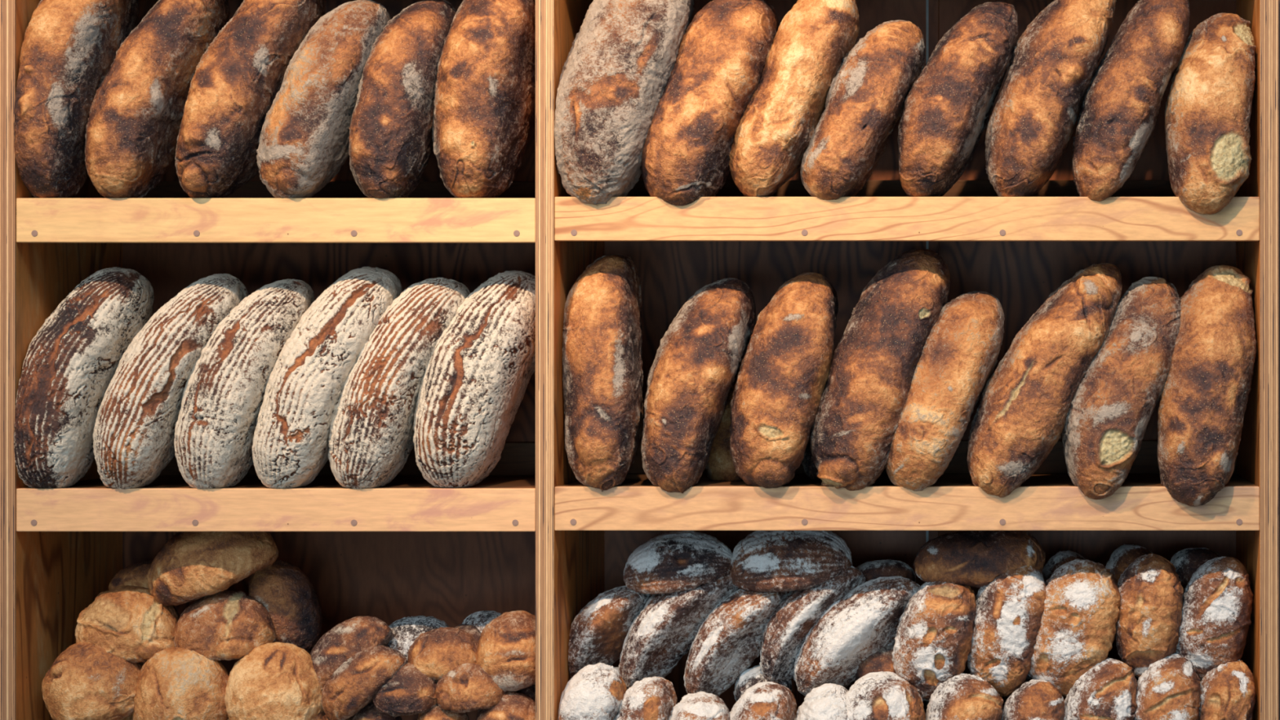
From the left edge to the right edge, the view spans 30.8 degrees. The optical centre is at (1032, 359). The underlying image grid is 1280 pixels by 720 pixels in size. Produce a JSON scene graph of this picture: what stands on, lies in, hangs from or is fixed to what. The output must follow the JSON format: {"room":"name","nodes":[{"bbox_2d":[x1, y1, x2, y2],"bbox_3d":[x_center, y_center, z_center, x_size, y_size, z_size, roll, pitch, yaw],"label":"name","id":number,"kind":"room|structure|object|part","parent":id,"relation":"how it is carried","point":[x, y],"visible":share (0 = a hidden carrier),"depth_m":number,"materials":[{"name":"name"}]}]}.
{"room":"food shop","nodes":[
{"label":"food shop","id":0,"kind":"room"},
{"bbox_2d":[1279,0,1279,719],"bbox_3d":[-0.589,-0.944,3.870,8.000,3.312,0.100,0,0,0],"label":"wall","id":1,"kind":"structure","parent":0,"point":[1279,0],"depth_m":3.82,"materials":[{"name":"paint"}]},
{"bbox_3d":[-0.589,0.762,1.405,8.000,0.100,5.030,0,0,0],"label":"floor","id":2,"kind":"structure","parent":0,"visible":0},
{"bbox_2d":[0,0,1279,719],"bbox_3d":[-0.593,-0.011,3.595,1.923,1.447,0.414,0,0,0],"label":"shelving unit","id":3,"kind":"object","parent":2,"relation":"on","point":[540,541],"visible":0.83,"depth_m":3.40,"materials":[{"name":"brown wood"}]},
{"bbox_3d":[-1.540,0.004,3.591,0.028,1.417,0.398,0,0,0],"label":"panel","id":4,"kind":"part","parent":3,"relation":"part of","materials":[{"name":"brown wood"}]},
{"bbox_2d":[13,0,138,198],"bbox_3d":[-1.462,-0.425,3.467,0.124,0.364,0.234,0,0,0],"label":"bread loaf","id":5,"kind":"object","parent":3,"relation":"on","point":[69,47],"visible":0.83,"depth_m":3.39,"materials":[{"name":"brown food"}]},
{"bbox_2d":[13,266,154,488],"bbox_3d":[-1.446,0.024,3.463,0.155,0.337,0.218,0,0,0],"label":"loaf","id":6,"kind":"object","parent":3,"relation":"on","point":[70,363],"visible":0.93,"depth_m":3.40,"materials":[{"name":"food"}]},
{"bbox_2d":[120,715,133,719],"bbox_3d":[-1.425,0.575,3.480,0.137,0.111,0.125,0,0,-5],"label":"loaf","id":7,"kind":"object","parent":3,"relation":"on","point":[129,717],"visible":0.05,"depth_m":3.45,"materials":[{"name":"brown food"}]},
{"bbox_2d":[41,641,142,719],"bbox_3d":[-1.430,0.492,3.454,0.156,0.130,0.144,0,0,0],"label":"loaf","id":8,"kind":"object","parent":7,"relation":"on","point":[86,682],"visible":0.76,"depth_m":3.40,"materials":[{"name":"brown food"}]},
{"bbox_2d":[75,585,179,662],"bbox_3d":[-1.391,0.406,3.490,0.162,0.116,0.136,0,0,10],"label":"loaf","id":9,"kind":"object","parent":8,"relation":"on","point":[126,621],"visible":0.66,"depth_m":3.44,"materials":[{"name":"brown food"}]},
{"bbox_2d":[108,560,153,590],"bbox_3d":[-1.393,0.344,3.589,0.145,0.055,0.093,0,0,0],"label":"loaf","id":10,"kind":"object","parent":9,"relation":"on","point":[135,575],"visible":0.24,"depth_m":3.56,"materials":[{"name":"brown food"}]},
{"bbox_2d":[146,531,278,605],"bbox_3d":[-1.268,0.309,3.498,0.201,0.139,0.136,0,0,0],"label":"loaf","id":11,"kind":"object","parent":9,"relation":"on","point":[192,566],"visible":0.95,"depth_m":3.45,"materials":[{"name":"brown food"}]},
{"bbox_2d":[84,0,230,198],"bbox_3d":[-1.343,-0.417,3.463,0.182,0.348,0.220,0,0,0],"label":"bread loaf","id":12,"kind":"object","parent":3,"relation":"on","point":[136,113],"visible":0.88,"depth_m":3.39,"materials":[{"name":"brown food"}]},
{"bbox_2d":[93,273,248,489],"bbox_3d":[-1.321,0.030,3.458,0.201,0.328,0.216,0,0,0],"label":"loaf","id":13,"kind":"object","parent":3,"relation":"on","point":[136,420],"visible":0.9,"depth_m":3.38,"materials":[{"name":"beige food"}]},
{"bbox_2d":[173,278,314,488],"bbox_3d":[-1.206,0.034,3.461,0.178,0.319,0.214,0,0,0],"label":"loaf","id":14,"kind":"object","parent":3,"relation":"on","point":[224,391],"visible":0.87,"depth_m":3.39,"materials":[{"name":"beige food"}]},
{"bbox_2d":[174,0,324,198],"bbox_3d":[-1.196,-0.424,3.463,0.223,0.362,0.197,0,0,-23],"label":"bread loaf","id":15,"kind":"object","parent":3,"relation":"on","point":[237,79],"visible":0.87,"depth_m":3.39,"materials":[{"name":"brown food"}]},
{"bbox_3d":[-1.135,0.225,3.399,0.779,0.064,0.018,0,0,0],"label":"shelf","id":16,"kind":"part","parent":3,"relation":"part of","materials":[{"name":"brown wood"}]},
{"bbox_3d":[-1.135,-0.210,3.399,0.779,0.066,0.018,0,0,0],"label":"shelf","id":17,"kind":"part","parent":3,"relation":"part of","materials":[{"name":"brown wood"}]},
{"bbox_2d":[311,711,328,719],"bbox_3d":[-1.129,0.570,3.470,0.127,0.121,0.133,0,0,17],"label":"loaf","id":18,"kind":"object","parent":3,"relation":"on","point":[322,716],"visible":0.18,"depth_m":3.44,"materials":[{"name":"brown food"}]},
{"bbox_2d":[224,642,323,719],"bbox_3d":[-1.156,0.504,3.456,0.150,0.147,0.140,0,0,-8],"label":"loaf","id":19,"kind":"object","parent":18,"relation":"on","point":[275,681],"visible":0.88,"depth_m":3.41,"materials":[{"name":"brown food"}]},
{"bbox_2d":[309,616,392,691],"bbox_3d":[-1.052,0.453,3.476,0.132,0.119,0.084,0,0,0],"label":"bread","id":20,"kind":"object","parent":19,"relation":"on","point":[350,637],"visible":0.7,"depth_m":3.44,"materials":[{"name":"brown food"}]},
{"bbox_2d":[256,0,391,198],"bbox_3d":[-1.084,-0.400,3.455,0.185,0.314,0.197,0,0,-3],"label":"bread loaf","id":21,"kind":"object","parent":3,"relation":"on","point":[304,141],"visible":0.84,"depth_m":3.38,"materials":[{"name":"brown food"}]},
{"bbox_2d":[252,266,403,488],"bbox_3d":[-1.080,0.024,3.465,0.204,0.337,0.225,0,0,0],"label":"loaf","id":22,"kind":"object","parent":3,"relation":"on","point":[304,387],"visible":0.88,"depth_m":3.38,"materials":[{"name":"beige food"}]},
{"bbox_2d":[326,715,355,719],"bbox_3d":[-1.073,0.565,3.480,0.080,0.068,0.090,0,0,0],"label":"bread","id":23,"kind":"object","parent":3,"relation":"on","point":[352,717],"visible":0.18,"depth_m":3.46,"materials":[{"name":"brown food"}]},
{"bbox_2d":[320,645,407,719],"bbox_3d":[-1.021,0.494,3.450,0.130,0.116,0.092,0,0,0],"label":"bread","id":24,"kind":"object","parent":23,"relation":"on","point":[354,684],"visible":0.95,"depth_m":3.42,"materials":[{"name":"brown food"}]},
{"bbox_2d":[352,702,402,719],"bbox_3d":[-1.005,0.554,3.464,0.076,0.059,0.084,0,0,6],"label":"bread","id":25,"kind":"object","parent":3,"relation":"on","point":[369,712],"visible":0.62,"depth_m":3.44,"materials":[{"name":"brown food"}]},
{"bbox_2d":[372,662,437,716],"bbox_3d":[-0.956,0.502,3.449,0.103,0.076,0.093,0,0,0],"label":"bread","id":26,"kind":"object","parent":25,"relation":"on","point":[410,691],"visible":0.9,"depth_m":3.42,"materials":[{"name":"brown food"}]},
{"bbox_2d":[328,277,470,488],"bbox_3d":[-0.969,0.034,3.466,0.198,0.322,0.212,0,0,0],"label":"loaf","id":27,"kind":"object","parent":3,"relation":"on","point":[371,441],"visible":0.81,"depth_m":3.39,"materials":[{"name":"beige food"}]},
{"bbox_2d":[348,0,456,198],"bbox_3d":[-0.960,-0.400,3.456,0.143,0.318,0.206,0,0,6],"label":"bread loaf","id":28,"kind":"object","parent":3,"relation":"on","point":[391,144],"visible":0.8,"depth_m":3.38,"materials":[{"name":"brown food"}]},
{"bbox_2d":[417,704,469,719],"bbox_3d":[-0.900,0.553,3.449,0.082,0.060,0.083,0,0,0],"label":"bread","id":29,"kind":"object","parent":3,"relation":"on","point":[436,713],"visible":0.72,"depth_m":3.43,"materials":[{"name":"brown food"}]},
{"bbox_2d":[435,662,506,712],"bbox_3d":[-0.857,0.498,3.448,0.108,0.073,0.089,0,0,-9],"label":"bread","id":30,"kind":"object","parent":29,"relation":"on","point":[467,687],"visible":0.96,"depth_m":3.41,"materials":[{"name":"brown food"}]},
{"bbox_3d":[-0.917,0.502,3.500,0.064,0.050,0.089,0,0,0],"label":"bread","id":31,"kind":"object","parent":29,"relation":"on","visible":0},
{"bbox_2d":[386,615,448,660],"bbox_3d":[-0.963,0.439,3.538,0.115,0.077,0.097,0,0,-2],"label":"bread","id":32,"kind":"object","parent":31,"relation":"on","point":[405,630],"visible":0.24,"depth_m":3.51,"materials":[{"name":"white food"}]},
{"bbox_2d":[407,626,478,680],"bbox_3d":[-0.903,0.450,3.480,0.112,0.078,0.105,0,0,-23],"label":"bread","id":33,"kind":"object","parent":31,"relation":"on","point":[436,652],"visible":0.73,"depth_m":3.45,"materials":[{"name":"brown food"}]},
{"bbox_2d":[454,623,480,641],"bbox_3d":[-0.880,0.441,3.520,0.070,0.059,0.081,0,0,0],"label":"bread","id":34,"kind":"object","parent":31,"relation":"on","point":[473,630],"visible":0.14,"depth_m":3.50,"materials":[{"name":"brown food"}]},
{"bbox_2d":[461,610,502,632],"bbox_3d":[-0.858,0.424,3.551,0.084,0.061,0.084,0,0,5],"label":"bread","id":35,"kind":"object","parent":34,"relation":"on","point":[479,620],"visible":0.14,"depth_m":3.53,"materials":[{"name":"grey food"}]},
{"bbox_2d":[413,270,535,488],"bbox_3d":[-0.851,0.027,3.480,0.189,0.332,0.257,0,0,13],"label":"loaf","id":36,"kind":"object","parent":3,"relation":"on","point":[477,376],"visible":0.85,"depth_m":3.39,"materials":[{"name":"beige food"}]},
{"bbox_2d":[431,0,535,198],"bbox_3d":[-0.841,-0.431,3.470,0.165,0.376,0.231,0,0,0],"label":"bread loaf","id":37,"kind":"object","parent":3,"relation":"on","point":[484,101],"visible":0.84,"depth_m":3.38,"materials":[{"name":"brown food"}]},
{"bbox_2d":[475,691,535,719],"bbox_3d":[-0.799,0.551,3.449,0.105,0.091,0.096,0,0,0],"label":"bread","id":38,"kind":"object","parent":3,"relation":"on","point":[513,705],"visible":0.8,"depth_m":3.42,"materials":[{"name":"brown food"}]},
{"bbox_2d":[475,610,535,692],"bbox_3d":[-0.802,0.447,3.484,0.109,0.121,0.125,0,0,0],"label":"bread","id":39,"kind":"object","parent":38,"relation":"on","point":[506,646],"visible":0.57,"depth_m":3.44,"materials":[{"name":"brown food"}]},
{"bbox_2d":[515,684,535,701],"bbox_3d":[-0.783,0.519,3.510,0.050,0.047,0.086,0,0,0],"label":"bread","id":40,"kind":"object","parent":38,"relation":"on","point":[530,691],"visible":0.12,"depth_m":3.48,"materials":[{"name":"black food"}]},
{"bbox_3d":[-0.856,0.004,3.796,1.396,1.417,0.012,0,0,0],"label":"panel","id":41,"kind":"part","parent":3,"relation":"part of","materials":[{"name":"brown wood"}]},
{"bbox_2d":[557,662,626,719],"bbox_3d":[-0.667,0.544,3.441,0.097,0.167,0.131,0,0,0],"label":"loaf","id":42,"kind":"object","parent":3,"relation":"on","point":[597,691],"visible":0.97,"depth_m":3.39,"materials":[{"name":"white food"}]},
{"bbox_2d":[562,253,643,490],"bbox_3d":[-0.657,0.016,3.457,0.120,0.360,0.217,0,0,-4],"label":"bread loaf","id":43,"kind":"object","parent":3,"relation":"on","point":[602,372],"visible":1,"depth_m":3.39,"materials":[{"name":"brown food"}]},
{"bbox_2d":[554,0,694,204],"bbox_3d":[-0.620,-0.424,3.454,0.193,0.381,0.225,0,0,0],"label":"bread loaf","id":44,"kind":"object","parent":3,"relation":"on","point":[616,70],"visible":0.91,"depth_m":3.37,"materials":[{"name":"grey food"}]},
{"bbox_2d":[614,676,677,719],"bbox_3d":[-0.597,0.555,3.441,0.111,0.145,0.132,0,0,0],"label":"loaf","id":45,"kind":"object","parent":3,"relation":"on","point":[654,698],"visible":0.96,"depth_m":3.40,"materials":[{"name":"white food"}]},
{"bbox_2d":[640,277,755,493],"bbox_3d":[-0.514,0.036,3.464,0.159,0.328,0.220,0,0,6],"label":"bread loaf","id":46,"kind":"object","parent":3,"relation":"on","point":[691,375],"visible":0.99,"depth_m":3.38,"materials":[{"name":"brown food"}]},
{"bbox_2d":[668,691,729,719],"bbox_3d":[-0.508,0.567,3.437,0.106,0.123,0.134,0,0,0],"label":"loaf","id":47,"kind":"object","parent":3,"relation":"on","point":[700,705],"visible":0.99,"depth_m":3.40,"materials":[{"name":"white food"}]},
{"bbox_2d":[640,0,778,205],"bbox_3d":[-0.497,-0.401,3.465,0.206,0.340,0.235,0,0,0],"label":"bread loaf","id":48,"kind":"object","parent":3,"relation":"on","point":[721,59],"visible":0.87,"depth_m":3.38,"materials":[{"name":"brown food"}]},
{"bbox_2d":[705,363,742,480],"bbox_3d":[-0.468,0.081,3.614,0.111,0.219,0.159,0,0,4],"label":"bread loaf","id":49,"kind":"object","parent":3,"relation":"on","point":[720,467],"visible":0.29,"depth_m":3.54,"materials":[{"name":"brown food"}]},
{"bbox_2d":[728,681,796,719],"bbox_3d":[-0.419,0.559,3.442,0.112,0.138,0.135,0,0,3],"label":"loaf","id":50,"kind":"object","parent":3,"relation":"on","point":[764,700],"visible":1,"depth_m":3.40,"materials":[{"name":"food"}]},
{"bbox_2d":[733,664,791,701],"bbox_3d":[-0.423,0.517,3.540,0.092,0.083,0.102,0,0,0],"label":"bread loaf","id":51,"kind":"object","parent":50,"relation":"on","point":[753,676],"visible":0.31,"depth_m":3.51,"materials":[{"name":"white food"}]},
{"bbox_2d":[683,588,787,696],"bbox_3d":[-0.459,0.441,3.508,0.164,0.187,0.112,0,0,-5],"label":"loaf","id":52,"kind":"object","parent":51,"relation":"on","point":[729,640],"visible":0.76,"depth_m":3.47,"materials":[{"name":"food"}]},
{"bbox_2d":[729,530,853,592],"bbox_3d":[-0.377,0.307,3.513,0.189,0.102,0.132,0,0,11],"label":"loaf","id":53,"kind":"object","parent":52,"relation":"on","point":[764,561],"visible":0.95,"depth_m":3.47,"materials":[{"name":"brown food"}]},
{"bbox_2d":[759,565,865,683],"bbox_3d":[-0.342,0.412,3.514,0.163,0.189,0.109,0,0,-13],"label":"loaf","id":54,"kind":"object","parent":51,"relation":"on","point":[786,630],"visible":0.7,"depth_m":3.47,"materials":[{"name":"brown food"}]},
{"bbox_2d":[729,271,838,488],"bbox_3d":[-0.382,0.029,3.453,0.162,0.328,0.211,0,0,0],"label":"bread loaf","id":55,"kind":"object","parent":3,"relation":"on","point":[784,372],"visible":0.98,"depth_m":3.38,"materials":[{"name":"brown food"}]},
{"bbox_2d":[728,0,859,196],"bbox_3d":[-0.365,-0.413,3.459,0.193,0.336,0.207,0,0,0],"label":"bread loaf","id":56,"kind":"object","parent":3,"relation":"on","point":[811,42],"visible":0.88,"depth_m":3.39,"materials":[{"name":"brown food"}]},
{"bbox_2d":[801,441,822,480],"bbox_3d":[-0.313,0.106,3.610,0.124,0.168,0.144,0,0,0],"label":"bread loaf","id":57,"kind":"object","parent":3,"relation":"on","point":[810,468],"visible":0.09,"depth_m":3.56,"materials":[{"name":"black food"}]},
{"bbox_2d":[794,683,848,719],"bbox_3d":[-0.323,0.560,3.444,0.108,0.135,0.123,0,0,3],"label":"loaf","id":58,"kind":"object","parent":3,"relation":"on","point":[828,701],"visible":0.84,"depth_m":3.41,"materials":[{"name":"white food"}]},
{"bbox_2d":[793,576,919,696],"bbox_3d":[-0.272,0.430,3.497,0.198,0.190,0.120,0,0,0],"label":"loaf","id":59,"kind":"object","parent":58,"relation":"on","point":[865,620],"visible":0.82,"depth_m":3.46,"materials":[{"name":"white food"}]},
{"bbox_2d":[855,559,915,582],"bbox_3d":[-0.238,0.345,3.580,0.107,0.058,0.095,0,0,0],"label":"bread loaf","id":60,"kind":"object","parent":59,"relation":"on","point":[872,570],"visible":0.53,"depth_m":3.55,"materials":[{"name":"brown food"}]},
{"bbox_2d":[800,19,924,199],"bbox_3d":[-0.259,-0.382,3.455,0.184,0.284,0.201,0,0,0],"label":"bread loaf","id":61,"kind":"object","parent":3,"relation":"on","point":[864,102],"visible":0.95,"depth_m":3.39,"materials":[{"name":"brown food"}]},
{"bbox_2d":[809,248,950,490],"bbox_3d":[-0.229,0.012,3.463,0.187,0.369,0.245,0,0,28],"label":"bread loaf","id":62,"kind":"object","parent":3,"relation":"on","point":[875,360],"visible":0.94,"depth_m":3.38,"materials":[{"name":"brown food"}]},
{"bbox_2d":[845,671,925,719],"bbox_3d":[-0.234,0.552,3.440,0.144,0.153,0.126,0,0,3],"label":"loaf","id":63,"kind":"object","parent":3,"relation":"on","point":[875,695],"visible":0.99,"depth_m":3.40,"materials":[{"name":"white food"}]},
{"bbox_2d":[854,644,895,681],"bbox_3d":[-0.234,0.486,3.526,0.092,0.089,0.100,0,0,0],"label":"bread loaf","id":64,"kind":"object","parent":63,"relation":"on","point":[881,660],"visible":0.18,"depth_m":3.49,"materials":[{"name":"brown food"}]},
{"bbox_3d":[-0.189,0.223,3.399,1.058,0.066,0.018,0,0,0],"label":"shelf","id":65,"kind":"part","parent":3,"relation":"part of","materials":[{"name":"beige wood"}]},
{"bbox_3d":[-0.189,-0.212,3.399,1.058,0.066,0.018,0,0,0],"label":"shelf","id":66,"kind":"part","parent":3,"relation":"part of","materials":[{"name":"brown wood"}]},
{"bbox_2d":[884,290,1004,491],"bbox_3d":[-0.137,0.045,3.451,0.186,0.303,0.203,0,0,0],"label":"bread loaf","id":67,"kind":"object","parent":3,"relation":"on","point":[954,367],"visible":0.94,"depth_m":3.38,"materials":[{"name":"brown food"}]},
{"bbox_2d":[897,1,1018,196],"bbox_3d":[-0.114,-0.399,3.459,0.188,0.308,0.203,0,0,-7],"label":"bread loaf","id":68,"kind":"object","parent":3,"relation":"on","point":[947,110],"visible":0.95,"depth_m":3.38,"materials":[{"name":"brown food"}]},
{"bbox_2d":[925,673,1003,719],"bbox_3d":[-0.106,0.553,3.439,0.123,0.150,0.130,0,0,0],"label":"loaf","id":69,"kind":"object","parent":3,"relation":"on","point":[962,696],"visible":1,"depth_m":3.40,"materials":[{"name":"brown food"}]},
{"bbox_2d":[891,581,976,701],"bbox_3d":[-0.149,0.432,3.485,0.135,0.190,0.137,0,0,0],"label":"loaf","id":70,"kind":"object","parent":69,"relation":"on","point":[933,644],"visible":0.8,"depth_m":3.44,"materials":[{"name":"brown food"}]},
{"bbox_2d":[913,530,1045,587],"bbox_3d":[-0.083,0.307,3.517,0.206,0.092,0.126,0,0,0],"label":"loaf","id":71,"kind":"object","parent":70,"relation":"on","point":[972,558],"visible":0.88,"depth_m":3.47,"materials":[{"name":"brown food"}]},
{"bbox_2d":[1001,679,1065,719],"bbox_3d":[0.000,0.558,3.448,0.104,0.141,0.129,0,0,8],"label":"loaf","id":72,"kind":"object","parent":3,"relation":"on","point":[1035,700],"visible":0.99,"depth_m":3.40,"materials":[{"name":"brown food"}]},
{"bbox_2d":[1000,674,1032,705],"bbox_3d":[-0.025,0.513,3.539,0.072,0.080,0.098,0,0,11],"label":"bread loaf","id":73,"kind":"object","parent":72,"relation":"on","point":[1028,677],"visible":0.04,"depth_m":3.50,"materials":[{"name":"black food"}]},
{"bbox_2d":[967,565,1046,696],"bbox_3d":[-0.039,0.415,3.489,0.129,0.210,0.130,0,0,-4],"label":"loaf","id":74,"kind":"object","parent":73,"relation":"on","point":[1010,609],"visible":0.83,"depth_m":3.44,"materials":[{"name":"food"}]},
{"bbox_2d":[967,262,1122,497],"bbox_3d":[0.019,0.028,3.455,0.236,0.355,0.201,0,0,0],"label":"bread loaf","id":75,"kind":"object","parent":3,"relation":"on","point":[1020,417],"visible":0.93,"depth_m":3.38,"materials":[{"name":"brown food"}]},
{"bbox_2d":[984,0,1116,196],"bbox_3d":[0.028,-0.416,3.461,0.200,0.342,0.208,0,0,0],"label":"bread loaf","id":76,"kind":"object","parent":3,"relation":"on","point":[1053,64],"visible":0.91,"depth_m":3.38,"materials":[{"name":"brown food"}]},
{"bbox_2d":[1041,550,1085,582],"bbox_3d":[0.059,0.347,3.597,0.091,0.088,0.095,0,0,0],"label":"bread loaf","id":77,"kind":"object","parent":3,"relation":"on","point":[1061,557],"visible":0.23,"depth_m":3.58,"materials":[{"name":"brown food"}]},
{"bbox_3d":[0.106,0.004,3.796,0.526,1.417,0.012,0,0,0],"label":"panel","id":78,"kind":"part","parent":3,"relation":"part of","materials":[{"name":"brown wood"}]},
{"bbox_2d":[1063,657,1137,719],"bbox_3d":[0.098,0.541,3.445,0.126,0.173,0.134,0,0,0],"label":"loaf","id":79,"kind":"object","parent":3,"relation":"on","point":[1108,691],"visible":0.98,"depth_m":3.40,"materials":[{"name":"brown food"}]},
{"bbox_2d":[1028,559,1120,697],"bbox_3d":[0.060,0.413,3.478,0.152,0.213,0.128,0,0,-2],"label":"loaf","id":80,"kind":"object","parent":79,"relation":"on","point":[1077,631],"visible":0.78,"depth_m":3.43,"materials":[{"name":"brown food"}]},
{"bbox_2d":[1061,276,1181,499],"bbox_3d":[0.138,0.041,3.451,0.188,0.337,0.209,0,0,0],"label":"bread loaf","id":81,"kind":"object","parent":3,"relation":"on","point":[1114,402],"visible":0.91,"depth_m":3.38,"materials":[{"name":"brown food"}]},
{"bbox_2d":[1105,543,1153,583],"bbox_3d":[0.160,0.339,3.600,0.096,0.091,0.097,0,0,0],"label":"bread loaf","id":82,"kind":"object","parent":3,"relation":"on","point":[1124,555],"visible":0.38,"depth_m":3.57,"materials":[{"name":"food"}]},
{"bbox_2d":[1071,0,1190,201],"bbox_3d":[0.151,-0.408,3.459,0.180,0.340,0.212,0,0,2],"label":"bread loaf","id":83,"kind":"object","parent":3,"relation":"on","point":[1117,119],"visible":0.99,"depth_m":3.38,"materials":[{"name":"brown food"}]},
{"bbox_2d":[1134,653,1201,719],"bbox_3d":[0.199,0.538,3.438,0.121,0.180,0.135,0,0,0],"label":"loaf","id":84,"kind":"object","parent":3,"relation":"on","point":[1170,689],"visible":0.98,"depth_m":3.39,"materials":[{"name":"brown food"}]},
{"bbox_2d":[1114,553,1183,677],"bbox_3d":[0.177,0.396,3.479,0.108,0.195,0.132,0,0,0],"label":"loaf","id":85,"kind":"object","parent":84,"relation":"on","point":[1151,590],"visible":0.77,"depth_m":3.43,"materials":[{"name":"brown food"}]},
{"bbox_2d":[1170,547,1221,592],"bbox_3d":[0.263,0.343,3.598,0.102,0.088,0.099,0,0,0],"label":"bread loaf","id":86,"kind":"object","parent":3,"relation":"on","point":[1186,562],"visible":0.3,"depth_m":3.57,"materials":[{"name":"brown food"}]},
{"bbox_2d":[1156,264,1256,506],"bbox_3d":[0.263,0.037,3.446,0.154,0.366,0.212,0,0,0],"label":"bread loaf","id":87,"kind":"object","parent":3,"relation":"on","point":[1203,399],"visible":0.98,"depth_m":3.37,"materials":[{"name":"brown food"}]},
{"bbox_2d":[1164,13,1256,214],"bbox_3d":[0.270,-0.377,3.442,0.139,0.317,0.208,0,0,0],"label":"bread loaf","id":88,"kind":"object","parent":3,"relation":"on","point":[1208,109],"visible":1,"depth_m":3.37,"materials":[{"name":"brown food"}]},
{"bbox_2d":[1198,659,1255,719],"bbox_3d":[0.286,0.542,3.445,0.107,0.172,0.133,0,0,0],"label":"loaf","id":89,"kind":"object","parent":3,"relation":"on","point":[1228,690],"visible":0.95,"depth_m":3.40,"materials":[{"name":"brown food"}]},
{"bbox_2d":[1174,556,1253,680],"bbox_3d":[0.274,0.402,3.478,0.125,0.199,0.128,0,0,-4],"label":"loaf","id":90,"kind":"object","parent":89,"relation":"on","point":[1217,598],"visible":0.8,"depth_m":3.43,"materials":[{"name":"brown food"}]},
{"bbox_3d":[0.355,0.004,3.591,0.028,1.417,0.398,0,0,0],"label":"panel","id":91,"kind":"part","parent":3,"relation":"part of","materials":[{"name":"brown wood"}]},
{"bbox_3d":[-1.254,0.573,3.478,0.144,0.115,0.137,0,0,0],"label":"loaf","id":92,"kind":"object","parent":3,"relation":"on","visible":0},
{"bbox_2d":[132,647,229,719],"bbox_3d":[-1.296,0.509,3.447,0.154,0.143,0.137,0,0,0],"label":"loaf","id":93,"kind":"object","parent":92,"relation":"on","point":[175,683],"visible":0.8,"depth_m":3.40,"materials":[{"name":"brown food"}]},
{"bbox_2d":[173,590,275,660],"bbox_3d":[-1.246,0.410,3.492,0.154,0.108,0.140,0,0,0],"label":"loaf","id":94,"kind":"object","parent":93,"relation":"on","point":[227,625],"visible":0.89,"depth_m":3.44,"materials":[{"name":"brown food"}]},
{"bbox_2d":[248,559,322,653],"bbox_3d":[-1.170,0.392,3.551,0.103,0.158,0.111,0,0,0],"label":"loaf","id":95,"kind":"object","parent":94,"relation":"on","point":[290,598],"visible":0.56,"depth_m":3.51,"materials":[{"name":"brown food"}]},
{"bbox_3d":[-0.658,0.519,3.539,0.088,0.076,0.099,0,0,0],"label":"bread loaf","id":96,"kind":"object","parent":3,"relation":"on","visible":0},
{"bbox_2d":[568,586,651,678],"bbox_3d":[-0.655,0.426,3.519,0.123,0.150,0.113,0,0,0],"label":"loaf","id":97,"kind":"object","parent":96,"relation":"on","point":[598,633],"visible":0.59,"depth_m":3.48,"materials":[{"name":"brown food"}]},
{"bbox_2d":[618,574,738,690],"bbox_3d":[-0.550,0.420,3.511,0.187,0.199,0.113,0,0,4],"label":"loaf","id":98,"kind":"object","parent":96,"relation":"on","point":[665,629],"visible":0.66,"depth_m":3.48,"materials":[{"name":"food"}]},
{"bbox_2d":[623,530,732,594],"bbox_3d":[-0.548,0.312,3.516,0.176,0.095,0.124,0,0,-5],"label":"loaf","id":99,"kind":"object","parent":98,"relation":"on","point":[672,562],"visible":0.91,"depth_m":3.47,"materials":[{"name":"food"}]}
]}

